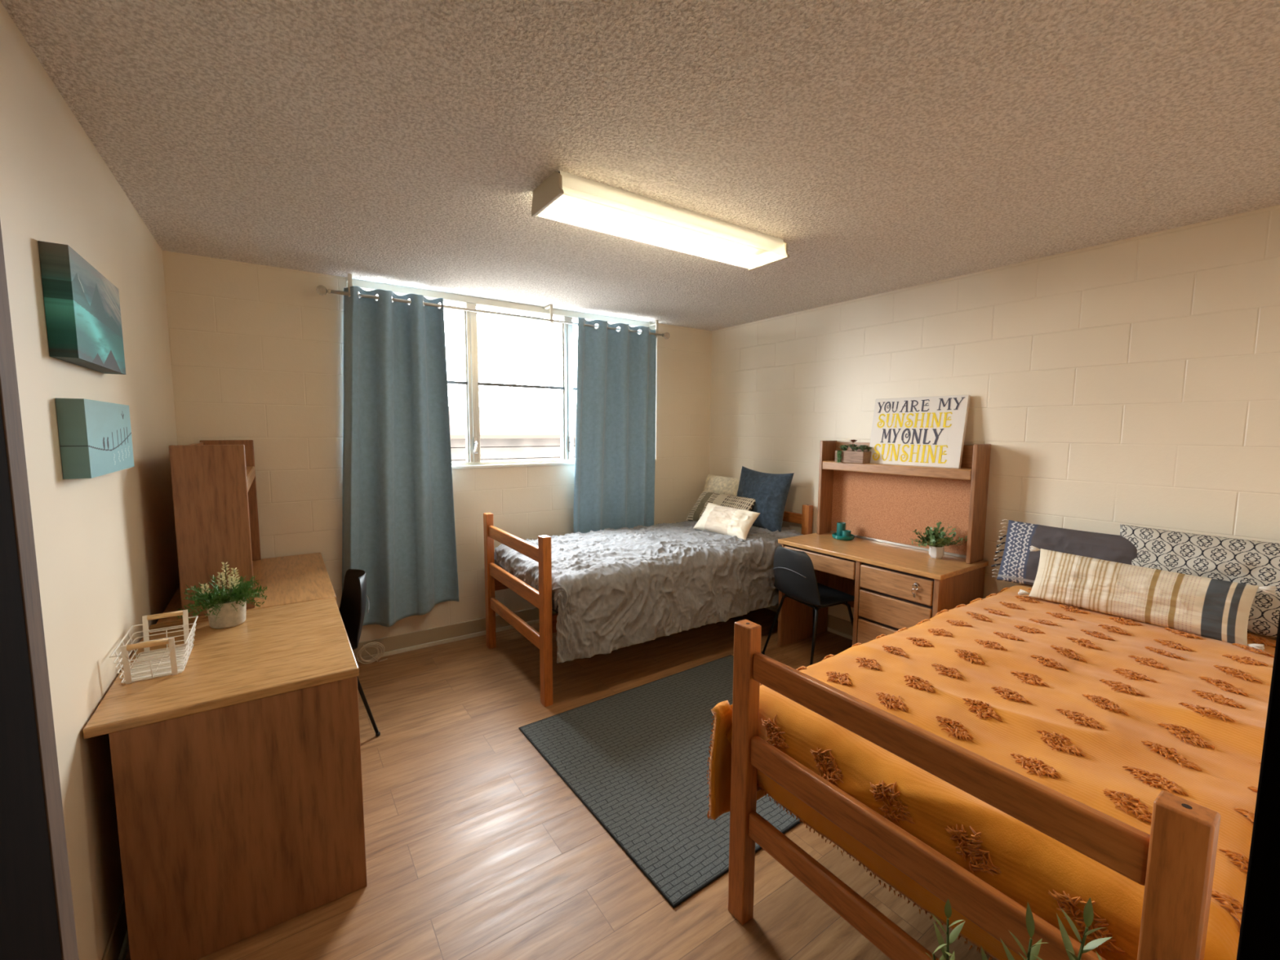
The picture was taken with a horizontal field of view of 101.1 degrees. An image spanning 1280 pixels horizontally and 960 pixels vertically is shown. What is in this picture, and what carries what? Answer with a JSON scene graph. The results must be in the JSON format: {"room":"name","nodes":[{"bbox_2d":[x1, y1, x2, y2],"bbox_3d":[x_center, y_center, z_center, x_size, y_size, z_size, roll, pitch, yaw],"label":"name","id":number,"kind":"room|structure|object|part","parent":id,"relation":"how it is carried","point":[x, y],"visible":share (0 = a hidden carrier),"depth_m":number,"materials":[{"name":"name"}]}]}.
{"room":"dorm room","nodes":[
{"label":"dorm room","id":0,"kind":"room"},
{"bbox_2d":[0,1,179,959],"bbox_3d":[-1.531,0.171,1.280,0.200,2.440,3.744,-3,7,-34],"label":"wall","id":1,"kind":"structure","parent":0,"point":[106,548],"depth_m":1.43,"materials":[{"name":"beige paint"}]},
{"bbox_2d":[38,240,125,374],"bbox_3d":[-1.562,-0.459,1.492,0.050,0.272,0.500,-3,7,-34],"label":"canvas painting","id":2,"kind":"object","parent":1,"relation":"attached to","point":[82,311],"visible":1,"depth_m":1.35,"materials":[{"name":"teal fabric"}]},
{"bbox_2d":[55,398,134,479],"bbox_3d":[-1.567,-0.124,1.530,0.050,0.202,0.495,-3,7,-34],"label":"canvas painting","id":3,"kind":"object","parent":1,"relation":"attached to","point":[95,439],"visible":1,"depth_m":1.38,"materials":[{"name":"teal fabric"}]},
{"bbox_2d":[102,893,128,959],"bbox_3d":[-1.453,1.317,1.458,0.016,0.125,3.702,-3,7,-34],"label":"baseboard","id":4,"kind":"structure","parent":1,"relation":"attached to","point":[117,944],"depth_m":1.50,"materials":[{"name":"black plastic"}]},
{"bbox_2d":[162,250,711,642],"bbox_3d":[-0.978,-0.091,4.037,4.245,2.440,0.200,-3,7,-34],"label":"wall","id":5,"kind":"structure","parent":0,"point":[256,352],"depth_m":3.19,"materials":[{"name":"beige paint"}]},
{"bbox_2d":[352,607,555,662],"bbox_3d":[-0.922,1.070,4.058,3.829,0.125,0.018,-3,7,-34],"label":"baseboard","id":6,"kind":"structure","parent":5,"relation":"attached to","point":[397,644],"depth_m":3.71,"materials":[{"name":"beige plastic"}]},
{"bbox_2d":[315,273,670,338],"bbox_3d":[-0.838,-1.222,3.826,2.594,0.147,0.129,-3,7,-34],"label":"curtain rod","id":7,"kind":"object","parent":5,"relation":"attached to","point":[322,290],"visible":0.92,"depth_m":3.59,"materials":[{"name":"silver metal"}]},
{"bbox_2d":[342,285,459,626],"bbox_3d":[-1.567,-0.122,3.404,0.707,2.127,0.151,-3,7,-34],"label":"curtain","id":8,"kind":"object","parent":7,"relation":"hanging from","point":[398,528],"visible":0.95,"depth_m":3.39,"materials":[{"name":"blue fabric"}]},
{"bbox_2d":[573,317,657,533],"bbox_3d":[-0.184,-0.218,4.348,0.875,2.101,0.147,-3,7,-34],"label":"curtain","id":9,"kind":"object","parent":7,"relation":"hanging from","point":[614,486],"visible":0.8,"depth_m":4.31,"materials":[{"name":"blue fabric"}]},
{"bbox_2d":[351,279,657,469],"bbox_3d":[-0.847,-0.707,3.982,2.356,1.202,0.137,-3,7,-34],"label":"window","id":10,"kind":"structure","parent":5,"relation":"in","point":[471,382],"depth_m":3.81,"materials":[{"name":"beige"}]},
{"bbox_3d":[-0.836,-0.117,4.018,2.356,0.020,0.048,-3,7,-34],"label":"sill","id":11,"kind":"part","parent":10,"relation":"part of","materials":[{"name":"beige paint"}]},
{"bbox_2d":[124,608,995,959],"bbox_3d":[0.063,1.448,1.451,5.695,0.120,5.874,-3,7,-34],"label":"floor","id":12,"kind":"structure","parent":0,"point":[477,848],"depth_m":1.89,"materials":[{"name":"brown wood"}]},
{"bbox_2d":[83,597,367,959],"bbox_3d":[-1.400,0.957,1.898,0.622,0.757,0.862,-3,7,-34],"label":"dresser","id":13,"kind":"object","parent":12,"relation":"on","point":[237,778],"visible":0.98,"depth_m":1.56,"materials":[{"name":"brown wood"}]},
{"bbox_2d":[109,609,198,684],"bbox_3d":[-1.557,0.533,1.704,0.173,0.124,0.315,-3,7,-34],"label":"wire basket","id":14,"kind":"object","parent":13,"relation":"on","point":[149,664],"visible":1,"depth_m":1.67,"materials":[{"name":"beige metal"}]},
{"bbox_3d":[-1.472,0.492,1.577,0.092,0.017,0.017,-3,7,-34],"label":"handle","id":15,"kind":"part","parent":14,"relation":"part of","materials":[{"name":"brown wood"}]},
{"bbox_3d":[-1.557,0.593,1.710,0.134,0.002,0.254,-3,7,-34],"label":"plate","id":16,"kind":"part","parent":14,"relation":"part of","materials":[{"name":"white metal"}]},
{"bbox_3d":[-1.641,0.468,1.821,0.092,0.017,0.017,-3,7,-34],"label":"handle","id":17,"kind":"part","parent":14,"relation":"part of","materials":[{"name":"brown wood"}]},
{"bbox_2d":[177,561,267,628],"bbox_3d":[-1.609,0.439,2.038,0.279,0.246,0.288,4,7,37],"label":"potted plant","id":18,"kind":"object","parent":13,"relation":"on","point":[224,610],"visible":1,"depth_m":2.01,"materials":[{"name":"green plant"}]},
{"bbox_3d":[-1.617,0.399,2.030,0.093,0.148,0.028,-3,7,-34],"label":"flower stem","id":19,"kind":"part","parent":18,"relation":"part of","materials":[{"name":"green"}]},
{"bbox_3d":[-1.604,0.511,2.047,0.124,0.100,0.124,-3,7,-34],"label":"pot","id":20,"kind":"part","parent":18,"relation":"part of","materials":[{"name":"ceramic"}]},
{"bbox_2d":[155,552,336,624],"bbox_3d":[-1.928,0.879,2.684,0.612,0.757,1.030,-3,7,-34],"label":"wooden desk","id":21,"kind":"object","parent":12,"relation":"on","point":[294,579],"visible":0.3,"depth_m":2.61,"materials":[{"name":"brown wood"}]},
{"bbox_2d":[168,440,261,617],"bbox_3d":[-2.015,0.164,2.552,0.235,0.692,1.010,-3,7,-34],"label":"hutch","id":22,"kind":"object","parent":21,"relation":"on","point":[214,482],"visible":0.95,"depth_m":2.13,"materials":[{"name":"brown wood"}]},
{"bbox_3d":[-2.104,-0.098,2.466,0.014,0.136,0.961,-3,7,-34],"label":"rail","id":23,"kind":"part","parent":22,"relation":"part of","materials":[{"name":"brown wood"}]},
{"bbox_3d":[-2.294,0.123,2.957,0.235,0.692,0.024,-3,7,-34],"label":"panel","id":24,"kind":"part","parent":22,"relation":"part of","materials":[{"name":"brown wood"}]},
{"bbox_2d":[245,466,253,478],"bbox_3d":[-2.014,-0.025,2.534,0.227,0.020,0.961,-3,7,-34],"label":"shelf","id":25,"kind":"object","parent":22,"relation":"attached to","point":[250,469],"depth_m":2.68,"materials":[{"name":"brown wood"}]},
{"bbox_2d":[338,568,380,736],"bbox_3d":[-1.609,0.875,2.610,0.484,0.784,0.472,-4,7,-40],"label":"shell chair","id":26,"kind":"object","parent":12,"relation":"on","point":[352,609],"visible":0.42,"depth_m":2.76,"materials":[{"name":"black plastic"}]},
{"bbox_3d":[-1.374,1.052,2.587,0.163,0.429,0.030,0,5,0],"label":"leg","id":27,"kind":"part","parent":26,"relation":"part of","materials":[{"name":"black metal"}]},
{"bbox_2d":[356,641,387,663],"bbox_3d":[-1.732,1.116,3.407,0.182,0.148,0.053,-3,7,-34],"label":"coiled cable","id":28,"kind":"object","parent":12,"relation":"on","point":[374,659],"visible":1,"depth_m":3.40,"materials":[{"name":"beige plastic"}]},
{"bbox_2d":[483,504,813,706],"bbox_3d":[0.126,0.680,3.882,2.245,0.946,0.996,-3,7,-34],"label":"frame","id":29,"kind":"object","parent":12,"relation":"on","point":[496,578],"visible":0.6,"depth_m":3.13,"materials":[{"name":"orange wood"}]},
{"bbox_3d":[-1.039,0.698,3.641,0.050,0.945,0.066,-3,7,-34],"label":"post","id":30,"kind":"part","parent":29,"relation":"part of","materials":[{"name":"orange wood"}]},
{"bbox_3d":[-0.133,0.665,4.261,2.149,0.100,0.028,-3,7,-34],"label":"rail","id":31,"kind":"part","parent":29,"relation":"part of","materials":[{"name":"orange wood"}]},
{"bbox_3d":[-0.775,0.382,3.229,0.028,0.081,0.860,-3,7,-34],"label":"rail","id":32,"kind":"part","parent":29,"relation":"part of","materials":[{"name":"orange wood"}]},
{"bbox_3d":[-0.776,0.642,3.254,0.028,0.088,0.860,-3,7,-34],"label":"rail","id":33,"kind":"part","parent":29,"relation":"part of","materials":[{"name":"orange wood"}]},
{"bbox_3d":[-0.777,0.878,3.276,0.028,0.078,0.860,-3,7,-34],"label":"rail","id":34,"kind":"part","parent":29,"relation":"part of","materials":[{"name":"orange wood"}]},
{"bbox_3d":[-0.516,0.773,2.883,0.050,0.945,0.066,-3,7,-34],"label":"post","id":35,"kind":"part","parent":29,"relation":"part of","materials":[{"name":"orange wood"}]},
{"bbox_3d":[0.388,0.741,3.504,2.149,0.100,0.028,-3,7,-34],"label":"rail","id":36,"kind":"part","parent":29,"relation":"part of","materials":[{"name":"orange wood"}]},
{"bbox_3d":[1.036,0.273,4.465,0.028,0.081,0.860,-3,7,-34],"label":"rail","id":37,"kind":"part","parent":29,"relation":"part of","materials":[{"name":"orange wood"}]},
{"bbox_3d":[1.294,0.664,4.119,0.050,0.945,0.066,-3,7,-34],"label":"post","id":38,"kind":"part","parent":29,"relation":"part of","materials":[{"name":"orange wood"}]},
{"bbox_3d":[0.153,0.586,3.888,2.075,0.178,0.900,-3,7,-34],"label":"mattress","id":39,"kind":"object","parent":29,"relation":"on","visible":0},
{"bbox_2d":[493,520,803,663],"bbox_3d":[0.128,0.639,3.861,2.141,0.535,1.162,-3,7,-34],"label":"comforter","id":40,"kind":"object","parent":39,"relation":"on","point":[612,589],"visible":0.78,"depth_m":3.31,"materials":[{"name":"grey fabric"}]},
{"bbox_2d":[686,491,755,521],"bbox_3d":[0.662,0.248,4.372,0.225,0.250,0.622,-4,7,-37],"label":"throw pillow","id":41,"kind":"object","parent":40,"relation":"on","point":[726,500],"visible":0.58,"depth_m":4.38,"materials":[{"name":"fabric"}]},
{"bbox_2d":[703,474,739,496],"bbox_3d":[0.750,0.169,4.624,0.198,0.398,0.623,-3,6,-29],"label":"pillow","id":42,"kind":"object","parent":40,"relation":"on","point":[713,483],"visible":0.25,"depth_m":4.60,"materials":[{"name":"beige fabric"}]},
{"bbox_2d":[693,502,759,539],"bbox_3d":[0.645,0.310,3.974,0.482,0.220,0.195,5,7,43],"label":"throw pillow","id":43,"kind":"object","parent":40,"relation":"on","point":[722,520],"visible":0.96,"depth_m":3.90,"materials":[{"name":"white fabric"}]},
{"bbox_2d":[736,466,794,532],"bbox_3d":[0.968,0.157,4.239,0.195,0.511,0.521,-4,7,-39],"label":"throw pillow","id":44,"kind":"object","parent":40,"relation":"on","point":[770,491],"visible":0.73,"depth_m":4.11,"materials":[{"name":"blue fabric"}]},
{"bbox_2d":[518,654,800,907],"bbox_3d":[0.360,1.273,2.618,1.514,0.011,1.239,-4,7,-36],"label":"area rug","id":45,"kind":"object","parent":12,"relation":"on","point":[637,757],"visible":0.67,"depth_m":2.35,"materials":[{"name":"grey fabric"}]},
{"bbox_2d":[761,544,854,665],"bbox_3d":[1.131,0.809,3.440,0.484,0.784,0.472,-2,6,-24],"label":"shell chair","id":46,"kind":"object","parent":12,"relation":"on","point":[794,575],"visible":0.97,"depth_m":3.29,"materials":[{"name":"black plastic"}]},
{"bbox_3d":[0.914,0.971,3.558,0.163,0.429,0.030,2,6,16],"label":"leg","id":47,"kind":"part","parent":46,"relation":"part of","materials":[{"name":"black metal"}]},
{"bbox_3d":[1.220,0.959,3.696,0.029,0.429,0.145,2,6,18],"label":"leg","id":48,"kind":"part","parent":46,"relation":"part of","materials":[{"name":"black metal"}]},
{"bbox_3d":[1.065,1.004,3.228,0.030,0.429,0.163,3,6,25],"label":"leg","id":49,"kind":"part","parent":46,"relation":"part of","materials":[{"name":"black metal"}]},
{"bbox_3d":[1.149,0.778,3.445,0.256,0.021,0.300,-2,6,-24],"label":"under frame","id":50,"kind":"part","parent":46,"relation":"part of","materials":[{"name":"black metal"}]},
{"bbox_3d":[1.370,0.992,3.366,0.145,0.429,0.029,3,6,23],"label":"leg","id":51,"kind":"part","parent":46,"relation":"part of","materials":[{"name":"black metal"}]},
{"bbox_2d":[777,532,988,646],"bbox_3d":[1.495,0.824,3.404,0.554,0.766,1.097,-3,7,-34],"label":"wooden desk","id":52,"kind":"object","parent":12,"relation":"on","point":[881,577],"visible":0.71,"depth_m":3.11,"materials":[{"name":"brown wood"}]},
{"bbox_3d":[1.200,0.795,3.834,0.532,0.738,0.028,-3,7,-34],"label":"panel","id":53,"kind":"part","parent":52,"relation":"part of","materials":[{"name":"brown wood"}]},
{"bbox_3d":[1.152,0.532,3.421,0.020,0.108,0.542,-3,7,-34],"label":"pencil drawer","id":54,"kind":"part","parent":52,"relation":"part of","materials":[{"name":"brown wood"}]},
{"bbox_2d":[786,545,856,562],"bbox_3d":[1.337,0.509,3.547,0.422,0.112,0.532,-3,7,-34],"label":"drawer","id":55,"kind":"object","parent":52,"relation":"on","point":[788,546],"depth_m":3.40,"materials":[{"name":"brown wood"}]},
{"bbox_3d":[1.707,0.700,3.537,0.018,0.488,1.017,-3,7,-34],"label":"panel","id":56,"kind":"part","parent":52,"relation":"part of","materials":[{"name":"brown wood"}]},
{"bbox_2d":[831,533,854,540],"bbox_3d":[1.422,0.396,3.687,0.148,0.030,0.148,-3,7,-34],"label":"round tray","id":57,"kind":"object","parent":52,"relation":"on","point":[834,535],"visible":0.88,"depth_m":3.63,"materials":[{"name":"teal ceramic"}]},
{"bbox_2d":[836,522,845,536],"bbox_3d":[1.417,0.349,3.710,0.060,0.095,0.060,-3,7,-34],"label":"glass cup","id":58,"kind":"object","parent":57,"relation":"in","point":[840,526],"visible":0.7,"depth_m":3.69,"materials":[{"name":"teal glass"}]},
{"bbox_2d":[841,529,850,536],"bbox_3d":[1.430,0.376,3.648,0.058,0.052,0.058,-3,7,-34],"label":"glass cup","id":59,"kind":"object","parent":57,"relation":"in","point":[844,532],"visible":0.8,"depth_m":3.63,"materials":[{"name":"teal glass"}]},
{"bbox_3d":[1.530,0.842,3.357,0.532,0.738,0.028,-3,7,-34],"label":"divider panel","id":60,"kind":"part","parent":52,"relation":"part of","materials":[{"name":"brown wood"}]},
{"bbox_3d":[1.445,1.002,3.033,0.020,0.293,0.423,-3,7,-34],"label":"drawer","id":61,"kind":"part","parent":52,"relation":"part of","materials":[{"name":"brown wood"}]},
{"bbox_3d":[1.446,0.758,3.009,0.020,0.163,0.423,-3,7,-34],"label":"drawer","id":62,"kind":"part","parent":52,"relation":"part of","materials":[{"name":"brown wood"}]},
{"bbox_3d":[1.447,0.592,2.993,0.020,0.137,0.423,-3,7,-34],"label":"drawer","id":63,"kind":"part","parent":52,"relation":"part of","materials":[{"name":"brown wood"}]},
{"bbox_2d":[817,440,991,564],"bbox_3d":[1.656,0.094,3.440,0.168,0.681,1.040,-3,7,-34],"label":"hutch","id":64,"kind":"object","parent":52,"relation":"on","point":[883,503],"visible":0.9,"depth_m":3.41,"materials":[{"name":"brown wood"}]},
{"bbox_3d":[1.369,0.053,3.857,0.168,0.681,0.024,-3,7,-34],"label":"panel","id":65,"kind":"part","parent":64,"relation":"part of","materials":[{"name":"brown wood"}]},
{"bbox_2d":[835,439,871,463],"bbox_3d":[1.458,-0.198,3.614,0.144,0.162,0.237,-3,7,-34],"label":"succulent planter","id":66,"kind":"object","parent":64,"relation":"on","point":[848,456],"visible":1,"depth_m":3.58,"materials":[{"name":"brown wood"}]},
{"bbox_3d":[1.693,0.423,3.498,0.012,0.016,0.988,-3,7,-34],"label":"metal trim","id":67,"kind":"part","parent":64,"relation":"part of","materials":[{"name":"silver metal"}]},
{"bbox_2d":[825,460,972,471],"bbox_3d":[1.657,-0.091,3.422,0.160,0.020,0.991,-3,7,-34],"label":"shelf","id":68,"kind":"object","parent":64,"relation":"attached to","point":[828,464],"depth_m":3.38,"materials":[{"name":"brown wood"}]},
{"bbox_3d":[1.719,-0.172,3.457,0.014,0.134,0.991,-3,7,-34],"label":"rail","id":69,"kind":"part","parent":64,"relation":"part of","materials":[{"name":"brown wood"}]},
{"bbox_2d":[869,395,970,468],"bbox_3d":[1.741,-0.306,3.331,0.086,0.433,0.585,-3,7,-34],"label":"canvas","id":70,"kind":"object","parent":64,"relation":"on","point":[920,431],"visible":0.99,"depth_m":3.29,"materials":[{"name":"beige fabric"}]},
{"bbox_3d":[1.943,0.136,3.023,0.168,0.681,0.024,-3,7,-34],"label":"panel","id":71,"kind":"part","parent":64,"relation":"part of","materials":[{"name":"brown wood"}]},
{"bbox_2d":[911,582,918,597],"bbox_3d":[1.504,0.600,2.878,0.016,0.081,0.036,-3,7,-34],"label":"ring","id":72,"kind":"object","parent":52,"relation":"hanging from","point":[916,584],"visible":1,"depth_m":2.88,"materials":[{"name":"silver metal"}]},
{"bbox_2d":[911,521,967,559],"bbox_3d":[1.783,0.358,3.154,0.305,0.212,0.284,-3,7,-34],"label":"potted plant","id":73,"kind":"object","parent":52,"relation":"on","point":[936,540],"visible":1,"depth_m":3.12,"materials":[{"name":"green plant"}]},
{"bbox_3d":[1.781,0.335,3.143,0.277,0.130,0.263,-3,7,-34],"label":"stem","id":74,"kind":"part","parent":73,"relation":"part of","materials":[{"name":"green plant"}]},
{"bbox_3d":[1.772,0.429,3.145,0.080,0.072,0.081,-3,7,-34],"label":"pot","id":75,"kind":"part","parent":73,"relation":"part of","materials":[{"name":"white ceramic"}]},
{"bbox_3d":[1.791,0.880,2.977,0.532,0.738,0.028,-3,7,-34],"label":"panel","id":76,"kind":"part","parent":52,"relation":"part of","materials":[{"name":"brown wood"}]},
{"bbox_2d":[728,619,1220,959],"bbox_3d":[1.496,0.881,1.866,2.275,0.946,0.996,-3,7,-34],"label":"frame","id":77,"kind":"object","parent":12,"relation":"on","point":[1175,864],"visible":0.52,"depth_m":1.13,"materials":[{"name":"orange wood"}]},
{"bbox_3d":[0.319,0.899,1.617,0.050,0.945,0.066,-3,7,-34],"label":"post","id":78,"kind":"part","parent":77,"relation":"part of","materials":[{"name":"orange wood"}]},
{"bbox_3d":[0.581,1.079,1.252,0.028,0.078,0.860,-3,7,-34],"label":"rail","id":79,"kind":"part","parent":77,"relation":"part of","materials":[{"name":"orange wood"}]},
{"bbox_3d":[0.582,0.844,1.229,0.028,0.088,0.860,-3,7,-34],"label":"rail","id":80,"kind":"part","parent":77,"relation":"part of","materials":[{"name":"orange wood"}]},
{"bbox_3d":[0.583,0.583,1.204,0.028,0.081,0.860,-3,7,-34],"label":"rail","id":81,"kind":"part","parent":77,"relation":"part of","materials":[{"name":"orange wood"}]},
{"bbox_2d":[706,583,1276,959],"bbox_3d":[1.457,0.849,1.840,2.233,0.477,1.155,-3,7,-34],"label":"comforter","id":82,"kind":"object","parent":77,"relation":"on","point":[1108,713],"visible":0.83,"depth_m":1.43,"materials":[{"name":"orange fabric"}]},
{"bbox_2d":[991,519,1137,586],"bbox_3d":[2.108,0.399,2.614,0.181,0.318,0.649,-3,6,-30],"label":"throw pillow","id":83,"kind":"object","parent":82,"relation":"on","point":[1019,564],"visible":0.52,"depth_m":2.65,"materials":[{"name":"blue fabric"}]},
{"bbox_2d":[1017,546,1276,651],"bbox_3d":[2.130,0.486,2.288,0.161,0.257,0.793,-4,7,-38],"label":"throw pillow","id":84,"kind":"object","parent":82,"relation":"on","point":[1215,609],"visible":1,"depth_m":2.20,"materials":[{"name":"beige fabric"}]},
{"bbox_2d":[1120,524,1279,638],"bbox_3d":[2.424,0.424,2.182,0.183,0.375,0.701,-4,7,-37],"label":"pillow","id":85,"kind":"object","parent":82,"relation":"on","point":[1253,562],"visible":0.5,"depth_m":2.16,"materials":[{"name":"fabric"}]},
{"bbox_3d":[0.842,0.974,0.858,0.050,0.945,0.066,-3,7,-34],"label":"post","id":86,"kind":"part","parent":77,"relation":"part of","materials":[{"name":"orange wood"}]},
{"bbox_2d":[925,897,1111,959],"bbox_3d":[0.545,1.030,0.815,0.246,0.840,0.307,-3,7,-34],"label":"potted plant","id":87,"kind":"object","parent":12,"relation":"on","point":[1088,914],"visible":1,"depth_m":0.82,"materials":[{"name":"green plant"}]},
{"bbox_3d":[0.574,0.897,0.838,0.090,0.511,0.229,-3,7,-34],"label":"stem","id":88,"kind":"part","parent":87,"relation":"part of","materials":[{"name":"green plant"}]},
{"bbox_2d":[0,0,1279,330],"bbox_3d":[0.076,-1.115,1.205,5.695,0.150,5.874,-3,7,-34],"label":"ceiling","id":89,"kind":"structure","parent":0,"point":[890,145],"depth_m":1.61,"materials":[{"name":"white paint"}]},
{"bbox_2d":[531,170,789,270],"bbox_3d":[0.147,-1.098,2.300,1.215,0.091,0.259,-3,7,-34],"label":"ceiling light","id":90,"kind":"object","parent":89,"relation":"attached to","point":[563,197],"visible":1,"depth_m":2.21,"materials":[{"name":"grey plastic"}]},
{"bbox_2d":[709,204,1279,622],"bbox_3d":[2.309,0.042,2.827,0.200,2.440,5.524,-3,7,-34],"label":"wall","id":91,"kind":"structure","parent":0,"point":[1135,380],"depth_m":2.72,"materials":[{"name":"beige paint"}]},
{"bbox_2d":[765,604,853,639],"bbox_3d":[1.705,1.126,3.614,0.016,0.125,3.702,-3,7,-34],"label":"baseboard","id":92,"kind":"structure","parent":91,"relation":"attached to","point":[841,627],"depth_m":3.93,"materials":[{"name":"beige plastic"}]},
{"bbox_3d":[1.147,0.233,0.776,4.045,2.440,0.120,-3,7,-34],"label":"wall","id":93,"kind":"structure","parent":0,"visible":0},
{"bbox_2d":[0,221,79,959],"bbox_3d":[-0.502,0.463,0.293,0.046,2.033,0.894,-3,7,-34],"label":"door","id":94,"kind":"structure","parent":93,"relation":"in","point":[37,922],"depth_m":0.60,"materials":[{"name":"brown wood"}]},
{"bbox_2d":[1236,613,1279,959],"bbox_3d":[0.218,0.437,0.166,1.175,2.140,0.155,-3,7,-34],"label":"trim","id":95,"kind":"structure","parent":93,"relation":"attached to","point":[1260,929],"depth_m":0.50,"materials":[{"name":"brown wood"}]},
{"bbox_3d":[-14.466,1.743,29.423,70.000,0.200,55.626,-3,7,-34],"label":"ground","id":96,"kind":"structure","parent":0,"visible":0},
{"bbox_2d":[448,406,576,462],"bbox_3d":[-4.018,-0.049,17.512,35.000,4.750,4.700,-3,7,-34],"label":"neighbouring building","id":97,"kind":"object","parent":96,"relation":"on","point":[505,433],"visible":0.13,"depth_m":15.85,"materials":[{"name":"white"}]}
]}

